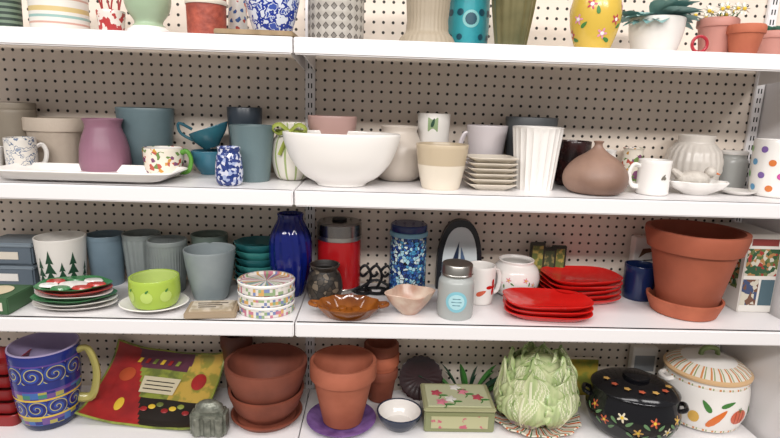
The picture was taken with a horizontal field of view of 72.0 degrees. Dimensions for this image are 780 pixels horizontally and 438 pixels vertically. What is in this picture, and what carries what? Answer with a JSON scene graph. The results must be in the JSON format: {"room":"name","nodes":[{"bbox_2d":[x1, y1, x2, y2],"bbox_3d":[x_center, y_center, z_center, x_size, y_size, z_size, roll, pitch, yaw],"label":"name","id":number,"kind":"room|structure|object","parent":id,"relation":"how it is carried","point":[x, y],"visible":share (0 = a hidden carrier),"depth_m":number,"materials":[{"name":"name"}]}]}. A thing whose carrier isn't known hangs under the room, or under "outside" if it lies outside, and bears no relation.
{"room":"store","nodes":[
{"label":"store","id":0,"kind":"room"},
{"bbox_2d":[0,0,779,435],"bbox_3d":[-0.322,-0.073,1.507,2.750,2.200,0.020,1,12,-2],"label":"pegboard","id":1,"kind":"structure","parent":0,"point":[620,107],"depth_m":1.46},
{"bbox_2d":[305,0,314,405],"bbox_3d":[-0.222,-0.067,1.494,0.026,2.200,0.013,1,12,-2],"label":"upright","id":2,"kind":"object","parent":1,"relation":"attached to","point":[309,71],"depth_m":1.50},
{"bbox_2d":[0,26,293,54],"bbox_3d":[-0.816,-0.409,1.245,1.216,0.035,0.301,1,12,-2],"label":"shelf","id":3,"kind":"object","parent":2,"relation":"attached to","point":[9,35],"depth_m":1.11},
{"bbox_2d":[0,170,305,205],"bbox_3d":[-0.826,-0.092,1.313,1.216,0.035,0.301,1,12,-2],"label":"shelf","id":4,"kind":"object","parent":2,"relation":"attached to","point":[194,187],"depth_m":1.18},
{"bbox_2d":[0,278,306,336],"bbox_3d":[-0.836,0.212,1.377,1.216,0.035,0.301,1,12,-2],"label":"shelf","id":5,"kind":"object","parent":2,"relation":"attached to","point":[111,318],"depth_m":1.24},
{"bbox_2d":[0,385,308,437],"bbox_3d":[-0.846,0.542,1.447,1.216,0.035,0.301,1,12,-2],"label":"shelf","id":6,"kind":"object","parent":2,"relation":"attached to","point":[80,426],"depth_m":1.38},
{"bbox_2d":[299,389,756,437],"bbox_3d":[0.373,0.573,1.486,1.218,0.035,0.301,1,12,-2],"label":"shelf","id":7,"kind":"object","parent":2,"relation":"attached to","point":[588,429],"depth_m":1.43,"materials":[{"name":"white"}]},
{"bbox_2d":[294,37,779,71],"bbox_3d":[0.403,-0.377,1.284,1.218,0.035,0.301,1,12,-2],"label":"shelf","id":8,"kind":"object","parent":2,"relation":"attached to","point":[340,47],"depth_m":1.14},
{"bbox_2d":[295,177,779,218],"bbox_3d":[0.393,-0.061,1.352,1.218,0.035,0.301,1,12,-2],"label":"shelf","id":9,"kind":"object","parent":2,"relation":"attached to","point":[377,193],"depth_m":1.21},
{"bbox_2d":[295,283,779,345],"bbox_3d":[0.383,0.244,1.416,1.218,0.035,0.301,1,12,-2],"label":"shelf","id":10,"kind":"object","parent":2,"relation":"attached to","point":[623,320],"depth_m":1.28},
{"bbox_2d":[715,0,779,347],"bbox_3d":[0.997,-0.035,1.533,0.026,2.200,0.013,1,12,-2],"label":"upright","id":11,"kind":"object","parent":1,"relation":"attached to","point":[773,5],"depth_m":1.47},
{"bbox_2d":[758,71,779,85],"bbox_3d":[0.999,-0.351,1.319,0.003,0.037,0.260,1,12,-2],"label":"shelf bracket","id":12,"kind":"object","parent":11,"relation":"attached to","point":[765,77],"depth_m":1.41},
{"bbox_2d":[720,82,779,437],"bbox_3d":[1.013,0.369,1.463,0.016,1.450,0.320,1,12,-2],"label":"end panel","id":13,"kind":"object","parent":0,"point":[762,419],"depth_m":1.44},
{"bbox_3d":[-0.222,1.440,0.278,8.000,0.040,5.000,1,12,-2],"label":"floor","id":14,"kind":"structure","parent":0,"visible":0},
{"bbox_3d":[-0.344,0.878,1.413,2.500,0.580,0.020,1,12,-2],"label":"shelf","id":15,"kind":"object","parent":14,"relation":"on","visible":0},
{"bbox_2d":[0,0,22,26],"bbox_3d":[-0.858,-0.478,1.202,0.060,0.127,0.060,1,12,-2],"label":"planter","id":16,"kind":"object","parent":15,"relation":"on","point":[11,14],"visible":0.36,"depth_m":1.19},
{"bbox_2d":[0,346,30,425],"bbox_3d":[-1.003,0.438,1.404,0.104,0.177,0.104,1,12,-2],"label":"bowls","id":17,"kind":"object","parent":15,"relation":"on","point":[9,416],"visible":0.33,"depth_m":1.37,"materials":[{"name":"red"}]},
{"bbox_2d":[0,284,33,314],"bbox_3d":[-0.937,0.190,1.281,0.115,0.042,0.101,1,12,-2],"label":"gift box","id":18,"kind":"object","parent":15,"relation":"on","point":[13,297],"visible":0.97,"depth_m":1.27,"materials":[{"name":"green"}]},
{"bbox_2d":[0,102,36,164],"bbox_3d":[-0.967,-0.216,1.390,0.100,0.169,0.100,1,12,-2],"label":"stoneware crock","id":19,"kind":"object","parent":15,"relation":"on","point":[11,113],"visible":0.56,"depth_m":1.34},
{"bbox_2d":[0,234,39,285],"bbox_3d":[-0.997,0.111,1.447,0.135,0.122,0.104,1,12,-2],"label":"storage box","id":20,"kind":"object","parent":15,"relation":"on","point":[18,263],"visible":0.75,"depth_m":1.40,"materials":[{"name":"blue"}]},
{"bbox_2d":[2,136,48,165],"bbox_3d":[-0.893,-0.156,1.312,0.068,0.087,0.082,8,13,26],"label":"patterned mug","id":21,"kind":"object","parent":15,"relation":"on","point":[22,150],"visible":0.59,"depth_m":1.28,"materials":[{"name":"white"}]},
{"bbox_2d":[5,332,100,430],"bbox_3d":[-0.883,0.421,1.407,0.188,0.215,0.162,-10,17,-44],"label":"mug","id":22,"kind":"object","parent":15,"relation":"on","point":[46,385],"visible":0.96,"depth_m":1.35,"materials":[{"name":"blue ceramic"}]},
{"bbox_2d":[22,116,83,163],"bbox_3d":[-0.868,-0.197,1.395,0.145,0.133,0.116,1,12,-2],"label":"planter","id":23,"kind":"object","parent":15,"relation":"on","point":[61,136],"visible":0.6,"depth_m":1.35,"materials":[{"name":"beige ceramic"}]},
{"bbox_2d":[27,0,89,28],"bbox_3d":[-0.732,-0.475,1.186,0.116,0.139,0.116,1,12,-2],"label":"striped canister","id":24,"kind":"object","parent":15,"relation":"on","point":[69,14],"visible":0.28,"depth_m":1.15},
{"bbox_2d":[32,230,86,280],"bbox_3d":[-0.854,0.117,1.401,0.120,0.151,0.120,1,12,-2],"label":"planter","id":25,"kind":"object","parent":15,"relation":"on","point":[58,253],"visible":0.64,"depth_m":1.36,"materials":[{"name":"white"}]},
{"bbox_2d":[30,275,117,310],"bbox_3d":[-0.764,0.181,1.303,0.204,0.060,0.135,1,12,-2],"label":"plates","id":26,"kind":"object","parent":15,"relation":"on","point":[84,292],"visible":1,"depth_m":1.28,"materials":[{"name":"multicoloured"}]},
{"bbox_2d":[0,162,187,182],"bbox_3d":[-0.688,-0.104,1.241,0.406,0.028,0.150,1,12,-2],"label":"serving tray","id":27,"kind":"object","parent":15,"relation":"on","point":[36,171],"visible":0.94,"depth_m":1.18,"materials":[{"name":"white"}]},
{"bbox_2d":[79,118,131,171],"bbox_3d":[-0.706,-0.179,1.328,0.116,0.137,0.116,-6,14,-34],"label":"vase","id":28,"kind":"object","parent":27,"relation":"on","point":[103,145],"visible":0.88,"depth_m":1.28,"materials":[{"name":"pink"}]},
{"bbox_2d":[86,230,124,285],"bbox_3d":[-0.771,0.110,1.463,0.100,0.144,0.095,1,12,-2],"label":"cup","id":29,"kind":"object","parent":15,"relation":"on","point":[105,253],"visible":0.76,"depth_m":1.43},
{"bbox_2d":[95,0,125,30],"bbox_3d":[-0.620,-0.474,1.189,0.065,0.133,0.073,1,12,-2],"label":"cup","id":30,"kind":"object","parent":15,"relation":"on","point":[107,19],"visible":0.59,"depth_m":1.18,"materials":[{"name":"ceramic"}]},
{"bbox_2d":[121,229,160,277],"bbox_3d":[-0.675,0.109,1.467,0.098,0.149,0.094,1,12,-2],"label":"ribbed planter","id":31,"kind":"object","parent":15,"relation":"on","point":[136,256],"visible":0.59,"depth_m":1.43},
{"bbox_2d":[115,107,173,164],"bbox_3d":[-0.634,-0.205,1.399,0.145,0.168,0.109,1,12,-2],"label":"tumbler","id":32,"kind":"object","parent":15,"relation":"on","point":[141,126],"visible":0.6,"depth_m":1.35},
{"bbox_2d":[123,0,170,31],"bbox_3d":[-0.537,-0.493,1.187,0.098,0.172,0.098,1,12,-2],"label":"pedestal vase","id":33,"kind":"object","parent":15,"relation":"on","point":[147,15],"visible":0.8,"depth_m":1.17,"materials":[{"name":"green"}]},
{"bbox_2d":[75,339,223,429],"bbox_3d":[-0.639,0.448,1.468,0.327,0.153,0.222,3,12,4],"label":"serving tray","id":34,"kind":"object","parent":15,"relation":"on","point":[141,386],"visible":0.91,"depth_m":1.48,"materials":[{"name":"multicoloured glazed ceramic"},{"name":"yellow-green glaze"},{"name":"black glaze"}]},
{"bbox_2d":[118,293,188,312],"bbox_3d":[-0.576,0.207,1.313,0.162,0.018,0.143,1,12,-2],"label":"dinner plate","id":35,"kind":"object","parent":15,"relation":"on","point":[125,303],"visible":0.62,"depth_m":1.29,"materials":[{"name":"white"}]},
{"bbox_2d":[128,269,180,309],"bbox_3d":[-0.572,0.172,1.307,0.118,0.072,0.119,1,12,-2],"label":"apple bowl","id":36,"kind":"object","parent":35,"relation":"on","point":[151,289],"visible":1,"depth_m":1.27,"materials":[{"name":"green"}]},
{"bbox_2d":[146,235,186,291],"bbox_3d":[-0.588,0.123,1.425,0.102,0.145,0.098,1,12,-2],"label":"planter","id":37,"kind":"object","parent":15,"relation":"on","point":[164,251],"visible":0.71,"depth_m":1.39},
{"bbox_2d":[142,146,192,176],"bbox_3d":[-0.553,-0.142,1.334,0.114,0.072,0.098,-4,13,-25],"label":"mug","id":38,"kind":"object","parent":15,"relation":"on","point":[156,159],"visible":0.76,"depth_m":1.29,"materials":[{"name":"white"}]},
{"bbox_2d":[190,149,216,174],"bbox_3d":[-0.469,-0.149,1.400,0.095,0.062,0.095,1,12,-2],"label":"bowl","id":39,"kind":"object","parent":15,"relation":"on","point":[203,160],"visible":0.66,"depth_m":1.36,"materials":[{"name":"blue"}]},
{"bbox_2d":[176,121,227,149],"bbox_3d":[-0.483,-0.216,1.383,0.128,0.075,0.060,0,12,-7],"label":"gravy boat","id":40,"kind":"object","parent":39,"relation":"on","point":[209,137],"visible":1,"depth_m":1.37,"materials":[{"name":"teal ceramic"}]},
{"bbox_2d":[184,0,227,33],"bbox_3d":[-0.409,-0.469,1.196,0.091,0.134,0.091,1,12,-2],"label":"terracotta pot","id":41,"kind":"object","parent":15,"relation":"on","point":[202,16],"visible":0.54,"depth_m":1.17,"materials":[{"name":"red ceramic"}]},
{"bbox_2d":[189,399,228,436],"bbox_3d":[-0.461,0.506,1.367,0.090,0.092,0.052,1,12,-2],"label":"trinket box","id":42,"kind":"object","parent":15,"relation":"on","point":[209,417],"visible":1,"depth_m":1.35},
{"bbox_2d":[190,230,227,243],"bbox_3d":[-0.494,0.113,1.477,0.098,0.150,0.093,1,12,-2],"label":"planter","id":43,"kind":"object","parent":15,"relation":"on","point":[209,236],"visible":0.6,"depth_m":1.46,"materials":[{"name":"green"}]},
{"bbox_2d":[183,242,235,300],"bbox_3d":[-0.462,0.138,1.380,0.128,0.132,0.128,1,12,-2],"label":"pot","id":44,"kind":"object","parent":15,"relation":"on","point":[209,266],"visible":0.98,"depth_m":1.34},
{"bbox_2d":[183,300,237,318],"bbox_3d":[-0.426,0.215,1.290,0.118,0.021,0.082,0,12,-9],"label":"dish","id":45,"kind":"object","parent":15,"relation":"on","point":[210,309],"visible":0.94,"depth_m":1.26,"materials":[{"name":"beige"}]},
{"bbox_2d":[215,146,242,185],"bbox_3d":[-0.367,-0.121,1.225,0.062,0.088,0.062,1,12,-2],"label":"bud vase","id":46,"kind":"object","parent":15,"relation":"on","point":[228,163],"visible":1,"depth_m":1.20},
{"bbox_2d":[220,335,252,394],"bbox_3d":[-0.441,0.418,1.550,0.090,0.190,0.090,1,12,-2],"label":"flower pot","id":47,"kind":"object","parent":15,"relation":"on","point":[228,344],"visible":0.41,"depth_m":1.50,"materials":[{"name":"brown"}]},
{"bbox_2d":[227,107,261,145],"bbox_3d":[-0.381,-0.202,1.415,0.090,0.182,0.090,1,12,-2],"label":"planter","id":48,"kind":"object","parent":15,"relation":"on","point":[235,115],"visible":0.38,"depth_m":1.36,"materials":[{"name":"grey"}]},
{"bbox_2d":[229,124,274,182],"bbox_3d":[-0.334,-0.158,1.305,0.108,0.139,0.108,1,12,-2],"label":"tumbler","id":49,"kind":"object","parent":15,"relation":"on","point":[255,141],"visible":0.88,"depth_m":1.27,"materials":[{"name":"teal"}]},
{"bbox_2d":[234,236,270,280],"bbox_3d":[-0.356,0.124,1.464,0.137,0.132,0.119,1,12,-2],"label":"bowls","id":50,"kind":"object","parent":15,"relation":"on","point":[252,252],"visible":0.52,"depth_m":1.42,"materials":[{"name":"teal ceramic"}]},
{"bbox_2d":[214,28,298,37],"bbox_3d":[-0.287,-0.402,1.182,0.165,0.012,0.130,1,12,-2],"label":"wooden board","id":51,"kind":"object","parent":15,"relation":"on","point":[216,30],"visible":0.48,"depth_m":1.12,"materials":[{"name":"brown wood"}]},
{"bbox_2d":[228,0,247,28],"bbox_3d":[-0.364,-0.507,1.281,0.045,0.172,0.045,1,12,-2],"label":"floral vase","id":52,"kind":"object","parent":51,"relation":"on","point":[237,10],"visible":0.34,"depth_m":1.27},
{"bbox_2d":[245,0,299,30],"bbox_3d":[-0.256,-0.493,1.169,0.120,0.172,0.120,1,12,-2],"label":"porcelain vase","id":53,"kind":"object","parent":51,"relation":"on","point":[281,15],"visible":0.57,"depth_m":1.14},
{"bbox_2d":[224,342,306,432],"bbox_3d":[-0.332,0.456,1.446,0.216,0.166,0.216,1,12,-2],"label":"flower pots","id":54,"kind":"object","parent":15,"relation":"on","point":[265,381],"visible":1,"depth_m":1.40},
{"bbox_2d":[237,270,294,318],"bbox_3d":[-0.303,0.183,1.317,0.138,0.080,0.127,1,12,-2],"label":"bowls","id":55,"kind":"object","parent":15,"relation":"on","point":[265,294],"visible":1,"depth_m":1.27,"materials":[{"name":"white"}]},
{"bbox_2d":[272,122,307,180],"bbox_3d":[-0.244,-0.169,1.337,0.106,0.143,0.115,1,12,-2],"label":"vase","id":56,"kind":"object","parent":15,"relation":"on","point":[284,168],"visible":0.64,"depth_m":1.30,"materials":[{"name":"white"}]},
{"bbox_2d":[269,211,311,296],"bbox_3d":[-0.262,0.092,1.413,0.109,0.221,0.109,1,12,-2],"label":"glass vase","id":57,"kind":"object","parent":15,"relation":"on","point":[290,244],"visible":0.82,"depth_m":1.37,"materials":[{"name":"blue"}]},
{"bbox_2d":[306,259,342,299],"bbox_3d":[-0.168,0.163,1.380,0.093,0.102,0.093,1,12,-2],"label":"pot","id":58,"kind":"object","parent":15,"relation":"on","point":[324,279],"visible":0.89,"depth_m":1.34,"materials":[{"name":"black"}]},
{"bbox_2d":[308,115,356,134],"bbox_3d":[-0.149,-0.184,1.386,0.125,0.161,0.100,1,12,-2],"label":"bowl","id":59,"kind":"object","parent":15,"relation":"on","point":[327,124],"visible":0.43,"depth_m":1.33,"materials":[{"name":"pink"}]},
{"bbox_2d":[308,0,363,38],"bbox_3d":[-0.120,-0.472,1.202,0.126,0.152,0.126,1,12,-2],"label":"vase","id":60,"kind":"object","parent":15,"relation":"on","point":[344,19],"visible":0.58,"depth_m":1.16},
{"bbox_2d":[317,216,361,294],"bbox_3d":[-0.139,0.095,1.469,0.121,0.200,0.121,1,12,-2],"label":"lidded canister","id":61,"kind":"object","parent":15,"relation":"on","point":[338,237],"visible":0.77,"depth_m":1.42,"materials":[{"name":"red"}]},
{"bbox_2d":[306,403,375,437],"bbox_3d":[-0.131,0.538,1.443,0.186,0.018,0.186,1,12,-2],"label":"plate","id":62,"kind":"object","parent":15,"relation":"on","point":[314,418],"visible":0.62,"depth_m":1.41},
{"bbox_2d":[310,345,376,429],"bbox_3d":[-0.125,0.454,1.431,0.176,0.176,0.176,1,12,-2],"label":"flower pot","id":63,"kind":"object","parent":62,"relation":"on","point":[342,376],"visible":1,"depth_m":1.39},
{"bbox_2d":[282,130,400,186],"bbox_3d":[-0.115,-0.142,1.273,0.282,0.124,0.188,1,12,-2],"label":"serving bowl","id":64,"kind":"object","parent":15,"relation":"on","point":[356,158],"visible":1,"depth_m":1.21,"materials":[{"name":"white"}]},
{"bbox_2d":[308,294,389,320],"bbox_3d":[-0.100,0.216,1.301,0.162,0.035,0.138,11,15,36],"label":"dish","id":65,"kind":"object","parent":15,"relation":"on","point":[347,307],"visible":1,"depth_m":1.31,"materials":[{"name":"ceramic"}]},
{"bbox_2d":[354,264,389,294],"bbox_3d":[-0.036,0.165,1.457,0.119,0.072,0.059,1,12,-2],"label":"trivet","id":66,"kind":"object","parent":15,"relation":"on","point":[367,290],"visible":0.9,"depth_m":1.47,"materials":[{"name":"black"}]},
{"bbox_2d":[364,338,398,402],"bbox_3d":[-0.027,0.438,1.554,0.104,0.175,0.104,1,12,-2],"label":"flower pots","id":67,"kind":"object","parent":15,"relation":"on","point":[386,351],"visible":0.77,"depth_m":1.52,"materials":[{"name":"ceramic"}]},
{"bbox_2d":[377,398,421,432],"bbox_3d":[0.025,0.531,1.436,0.122,0.046,0.122,1,12,-2],"label":"dipping bowl","id":68,"kind":"object","parent":15,"relation":"on","point":[399,415],"visible":1,"depth_m":1.46,"materials":[{"name":"blue"}]},
{"bbox_2d":[379,125,420,181],"bbox_3d":[0.022,-0.172,1.395,0.138,0.140,0.138,1,12,-2],"label":"vase","id":69,"kind":"object","parent":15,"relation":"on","point":[403,167],"visible":0.6,"depth_m":1.34,"materials":[{"name":"beige"}]},
{"bbox_2d":[388,220,427,288],"bbox_3d":[0.049,0.103,1.481,0.105,0.190,0.105,1,12,-2],"label":"canister","id":70,"kind":"object","parent":15,"relation":"on","point":[408,239],"visible":0.88,"depth_m":1.44,"materials":[{"name":"blue"}]},
{"bbox_2d":[384,284,434,314],"bbox_3d":[0.049,0.205,1.326,0.100,0.057,0.110,9,14,30],"label":"shell dish","id":71,"kind":"object","parent":15,"relation":"on","point":[408,299],"visible":1,"depth_m":1.31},
{"bbox_2d":[399,355,442,400],"bbox_3d":[0.090,0.465,1.572,0.131,0.122,0.049,1,12,-2],"label":"plate","id":72,"kind":"object","parent":15,"relation":"on","point":[425,367],"visible":0.77,"depth_m":1.58,"materials":[{"name":"black"}]},
{"bbox_2d":[399,0,454,42],"bbox_3d":[0.086,-0.472,1.208,0.132,0.162,0.132,1,12,-2],"label":"ceramic vase","id":73,"kind":"object","parent":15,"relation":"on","point":[427,20],"visible":0.76,"depth_m":1.17,"materials":[{"name":"beige"}]},
{"bbox_2d":[417,113,450,179],"bbox_3d":[0.114,-0.189,1.430,0.086,0.182,0.087,1,12,-2],"label":"cup","id":74,"kind":"object","parent":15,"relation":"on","point":[432,127],"visible":0.46,"depth_m":1.39,"materials":[{"name":"white"}]},
{"bbox_2d":[416,142,468,190],"bbox_3d":[0.123,-0.127,1.283,0.125,0.106,0.125,1,12,-2],"label":"pot","id":75,"kind":"object","parent":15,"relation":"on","point":[441,165],"visible":1,"depth_m":1.24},
{"bbox_2d":[437,259,474,320],"bbox_3d":[0.162,0.172,1.316,0.089,0.135,0.091,1,12,-2],"label":"mason jar","id":76,"kind":"object","parent":15,"relation":"on","point":[455,295],"visible":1,"depth_m":1.28,"materials":[{"name":"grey glass"}]},
{"bbox_2d":[420,383,495,431],"bbox_3d":[0.181,0.513,1.472,0.190,0.076,0.134,1,12,-2],"label":"box","id":77,"kind":"object","parent":15,"relation":"on","point":[445,407],"visible":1,"depth_m":1.42,"materials":[{"name":"olive green glazed ceramic"}]},
{"bbox_2d":[435,218,481,288],"bbox_3d":[0.194,0.098,1.503,0.125,0.200,0.026,1,12,-2],"label":"plaque","id":78,"kind":"object","parent":15,"relation":"on","point":[459,239],"visible":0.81,"depth_m":1.49,"materials":[{"name":"black"}]},
{"bbox_2d":[419,364,497,391],"bbox_3d":[0.224,0.471,1.588,0.284,0.107,0.035,1,12,-2],"label":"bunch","id":79,"kind":"object","parent":15,"relation":"on","point":[463,376],"visible":0.42,"depth_m":1.59,"materials":[{"name":"green plant"}]},
{"bbox_2d":[448,0,489,43],"bbox_3d":[0.188,-0.483,1.300,0.105,0.152,0.106,1,12,-2],"label":"vase","id":80,"kind":"object","parent":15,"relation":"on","point":[468,20],"visible":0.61,"depth_m":1.26,"materials":[{"name":"blue"}]},
{"bbox_2d":[459,124,507,162],"bbox_3d":[0.253,-0.174,1.423,0.108,0.148,0.108,12,16,41],"label":"coffee mug","id":81,"kind":"object","parent":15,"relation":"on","point":[482,138],"visible":0.59,"depth_m":1.38,"materials":[{"name":"grey"}]},
{"bbox_2d":[470,261,501,304],"bbox_3d":[0.244,0.169,1.413,0.089,0.102,0.077,6,13,18],"label":"mug","id":82,"kind":"object","parent":15,"relation":"on","point":[484,272],"visible":0.72,"depth_m":1.39,"materials":[{"name":"white"}]},
{"bbox_2d":[463,154,518,190],"bbox_3d":[0.243,-0.113,1.304,0.119,0.078,0.110,1,12,-2],"label":"dishes","id":83,"kind":"object","parent":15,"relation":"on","point":[485,171],"visible":0.96,"depth_m":1.26,"materials":[{"name":"beige"}]},
{"bbox_2d":[492,0,535,44],"bbox_3d":[0.276,-0.464,1.205,0.109,0.164,0.111,4,12,11],"label":"bronze vase","id":84,"kind":"object","parent":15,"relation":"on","point":[512,19],"visible":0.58,"depth_m":1.18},
{"bbox_2d":[494,254,539,294],"bbox_3d":[0.346,0.158,1.480,0.132,0.102,0.131,1,12,-2],"label":"bowl","id":85,"kind":"object","parent":15,"relation":"on","point":[517,270],"visible":0.75,"depth_m":1.43,"materials":[{"name":"white"}]},
{"bbox_2d":[506,116,558,182],"bbox_3d":[0.371,-0.181,1.433,0.138,0.179,0.104,1,12,-2],"label":"planter","id":86,"kind":"object","parent":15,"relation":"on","point":[511,121],"visible":0.28,"depth_m":1.39,"materials":[{"name":"grey"}]},
{"bbox_2d":[494,400,581,437],"bbox_3d":[0.402,0.547,1.485,0.248,0.018,0.219,1,12,-2],"label":"platter","id":87,"kind":"object","parent":15,"relation":"on","point":[574,423],"visible":0.39,"depth_m":1.43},
{"bbox_2d":[493,341,580,429],"bbox_3d":[0.403,0.448,1.464,0.231,0.212,0.192,1,12,-2],"label":"tureen","id":88,"kind":"object","parent":87,"relation":"on","point":[535,387],"visible":1,"depth_m":1.40,"materials":[{"name":"green"}]},
{"bbox_2d":[513,125,563,191],"bbox_3d":[0.356,-0.148,1.315,0.121,0.155,0.121,4,12,11],"label":"vase","id":89,"kind":"object","parent":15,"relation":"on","point":[537,148],"visible":0.97,"depth_m":1.27,"materials":[{"name":"white"}]},
{"bbox_2d":[529,242,566,287],"bbox_3d":[0.445,0.133,1.522,0.107,0.140,0.016,0,12,-8],"label":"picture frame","id":90,"kind":"object","parent":15,"relation":"on","point":[554,256],"visible":0.49,"depth_m":1.51,"materials":[{"name":"green"}]},
{"bbox_2d":[503,287,593,322],"bbox_3d":[0.393,0.217,1.349,0.220,0.045,0.154,1,12,-2],"label":"plate stack","id":91,"kind":"object","parent":15,"relation":"on","point":[534,304],"visible":1,"depth_m":1.32,"materials":[{"name":"red ceramic"}]},
{"bbox_2d":[554,140,591,185],"bbox_3d":[0.469,-0.148,1.410,0.106,0.116,0.090,9,14,31],"label":"mug","id":92,"kind":"object","parent":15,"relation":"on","point":[569,149],"visible":0.41,"depth_m":1.37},
{"bbox_2d":[539,266,622,304],"bbox_3d":[0.520,0.183,1.464,0.213,0.071,0.162,1,12,-2],"label":"plate stack","id":93,"kind":"object","parent":15,"relation":"on","point":[602,285],"visible":0.86,"depth_m":1.44,"materials":[{"name":"red ceramic"}]},
{"bbox_2d":[570,357,598,394],"bbox_3d":[0.536,0.473,1.618,0.170,0.118,0.018,1,12,-2],"label":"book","id":94,"kind":"object","parent":15,"relation":"on","point":[585,367],"visible":0.19,"depth_m":1.60,"materials":[{"name":"ceramic"}]},
{"bbox_2d":[562,141,628,195],"bbox_3d":[0.492,-0.124,1.281,0.156,0.125,0.153,1,12,-2],"label":"vase","id":95,"kind":"object","parent":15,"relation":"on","point":[597,172],"visible":1,"depth_m":1.23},
{"bbox_2d":[569,0,622,47],"bbox_3d":[0.463,-0.456,1.211,0.111,0.152,0.111,1,12,-2],"label":"floral vase","id":96,"kind":"object","parent":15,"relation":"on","point":[593,23],"visible":0.83,"depth_m":1.18,"materials":[{"name":"yellow ceramic"}]},
{"bbox_2d":[621,147,644,184],"bbox_3d":[0.657,-0.144,1.459,0.055,0.100,0.055,1,12,-2],"label":"cup","id":97,"kind":"object","parent":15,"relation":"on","point":[630,154],"visible":0.66,"depth_m":1.44,"materials":[{"name":"white"}]},
{"bbox_2d":[581,367,688,437],"bbox_3d":[0.651,0.489,1.440,0.226,0.166,0.218,-2,12,-16],"label":"pot","id":98,"kind":"object","parent":15,"relation":"on","point":[623,402],"visible":1,"depth_m":1.37,"materials":[{"name":"black ceramic"}]},
{"bbox_2d":[622,260,654,301],"bbox_3d":[0.694,0.171,1.494,0.084,0.097,0.095,10,14,34],"label":"mug","id":99,"kind":"object","parent":15,"relation":"on","point":[638,275],"visible":0.78,"depth_m":1.46,"materials":[{"name":"blue ceramic"}]},
{"bbox_2d":[629,235,652,262],"bbox_3d":[0.722,0.128,1.541,0.066,0.160,0.031,1,12,-2],"label":"box","id":100,"kind":"object","parent":15,"relation":"on","point":[639,248],"visible":0.33,"depth_m":1.52,"materials":[{"name":"white"}]},
{"bbox_2d":[627,344,657,374],"bbox_3d":[0.756,0.457,1.618,0.075,0.160,0.026,1,12,-2],"label":"carton","id":101,"kind":"object","parent":15,"relation":"on","point":[643,357],"visible":0.55,"depth_m":1.60,"materials":[{"name":"white"}]},
{"bbox_2d":[627,158,672,195],"bbox_3d":[0.627,-0.103,1.301,0.094,0.084,0.074,8,14,28],"label":"mug","id":102,"kind":"object","parent":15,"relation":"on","point":[653,174],"visible":0.99,"depth_m":1.27,"materials":[{"name":"white"}]},
{"bbox_2d":[621,0,702,50],"bbox_3d":[0.624,-0.440,1.260,0.185,0.111,0.187,1,12,-2],"label":"potted plant","id":103,"kind":"object","parent":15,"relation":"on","point":[663,26],"visible":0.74,"depth_m":1.21,"materials":[{"name":"white"}]},
{"bbox_2d":[646,287,724,321],"bbox_3d":[0.765,0.220,1.399,0.182,0.042,0.182,1,12,-2],"label":"terracotta saucer","id":104,"kind":"object","parent":15,"relation":"on","point":[686,313],"visible":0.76,"depth_m":1.33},
{"bbox_2d":[645,219,752,307],"bbox_3d":[0.773,0.129,1.380,0.238,0.212,0.238,1,12,-2],"label":"terracotta planter","id":105,"kind":"object","parent":104,"relation":"on","point":[694,262],"visible":0.83,"depth_m":1.31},
{"bbox_2d":[664,134,723,179],"bbox_3d":[0.808,-0.154,1.431,0.142,0.140,0.142,1,12,-2],"label":"jar","id":106,"kind":"object","parent":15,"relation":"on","point":[697,152],"visible":0.79,"depth_m":1.38,"materials":[{"name":"beige"}]},
{"bbox_2d":[669,167,729,194],"bbox_3d":[0.755,-0.095,1.317,0.154,0.069,0.096,1,12,-2],"label":"soap dish","id":107,"kind":"object","parent":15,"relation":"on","point":[690,182],"visible":0.93,"depth_m":1.29,"materials":[{"name":"white"}]},
{"bbox_2d":[658,345,753,432],"bbox_3d":[0.883,0.455,1.506,0.220,0.219,0.218,-8,16,-39],"label":"lidded pot","id":108,"kind":"object","parent":15,"relation":"on","point":[715,386],"visible":0.9,"depth_m":1.43,"materials":[{"name":"white"}]},
{"bbox_2d":[690,1,749,51],"bbox_3d":[0.751,-0.437,1.242,0.114,0.121,0.093,5,12,15],"label":"daisies","id":109,"kind":"object","parent":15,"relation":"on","point":[714,29],"visible":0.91,"depth_m":1.22,"materials":[{"name":"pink ceramic"}]},
{"bbox_2d":[719,150,749,187],"bbox_3d":[0.935,-0.137,1.468,0.073,0.100,0.073,1,12,-2],"label":"glass jar","id":110,"kind":"object","parent":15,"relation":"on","point":[735,168],"visible":0.68,"depth_m":1.44,"materials":[{"name":"grey"}]},
{"bbox_2d":[720,187,756,195],"bbox_3d":[0.869,-0.068,1.346,0.086,0.011,0.086,1,12,-2],"label":"plate","id":111,"kind":"object","parent":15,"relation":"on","point":[728,190],"visible":0.86,"depth_m":1.34,"materials":[{"name":"white"}]},
{"bbox_2d":[714,222,779,311],"bbox_3d":[0.955,0.127,1.461,0.091,0.210,0.151,1,12,-2],"label":"product box","id":112,"kind":"object","parent":15,"relation":"on","point":[750,288],"visible":0.65,"depth_m":1.39,"materials":[{"name":"white"}]},
{"bbox_2d":[726,23,767,53],"bbox_3d":[0.794,-0.399,1.202,0.078,0.066,0.078,1,12,-2],"label":"flower pot","id":113,"kind":"object","parent":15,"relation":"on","point":[742,37],"visible":0.78,"depth_m":1.18,"materials":[{"name":"ceramic"}]},
{"bbox_2d":[748,138,779,197],"bbox_3d":[0.952,-0.126,1.325,0.109,0.139,0.109,1,12,-2],"label":"mug","id":114,"kind":"object","parent":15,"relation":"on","point":[764,172],"visible":0.98,"depth_m":1.30,"materials":[{"name":"white"}]},
{"bbox_2d":[757,26,779,53],"bbox_3d":[0.953,-0.435,1.346,0.087,0.087,0.092,-8,15,-39],"label":"potted succulent","id":115,"kind":"object","parent":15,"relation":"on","point":[770,44],"visible":0.6,"depth_m":1.31,"materials":[{"name":"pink ceramic"}]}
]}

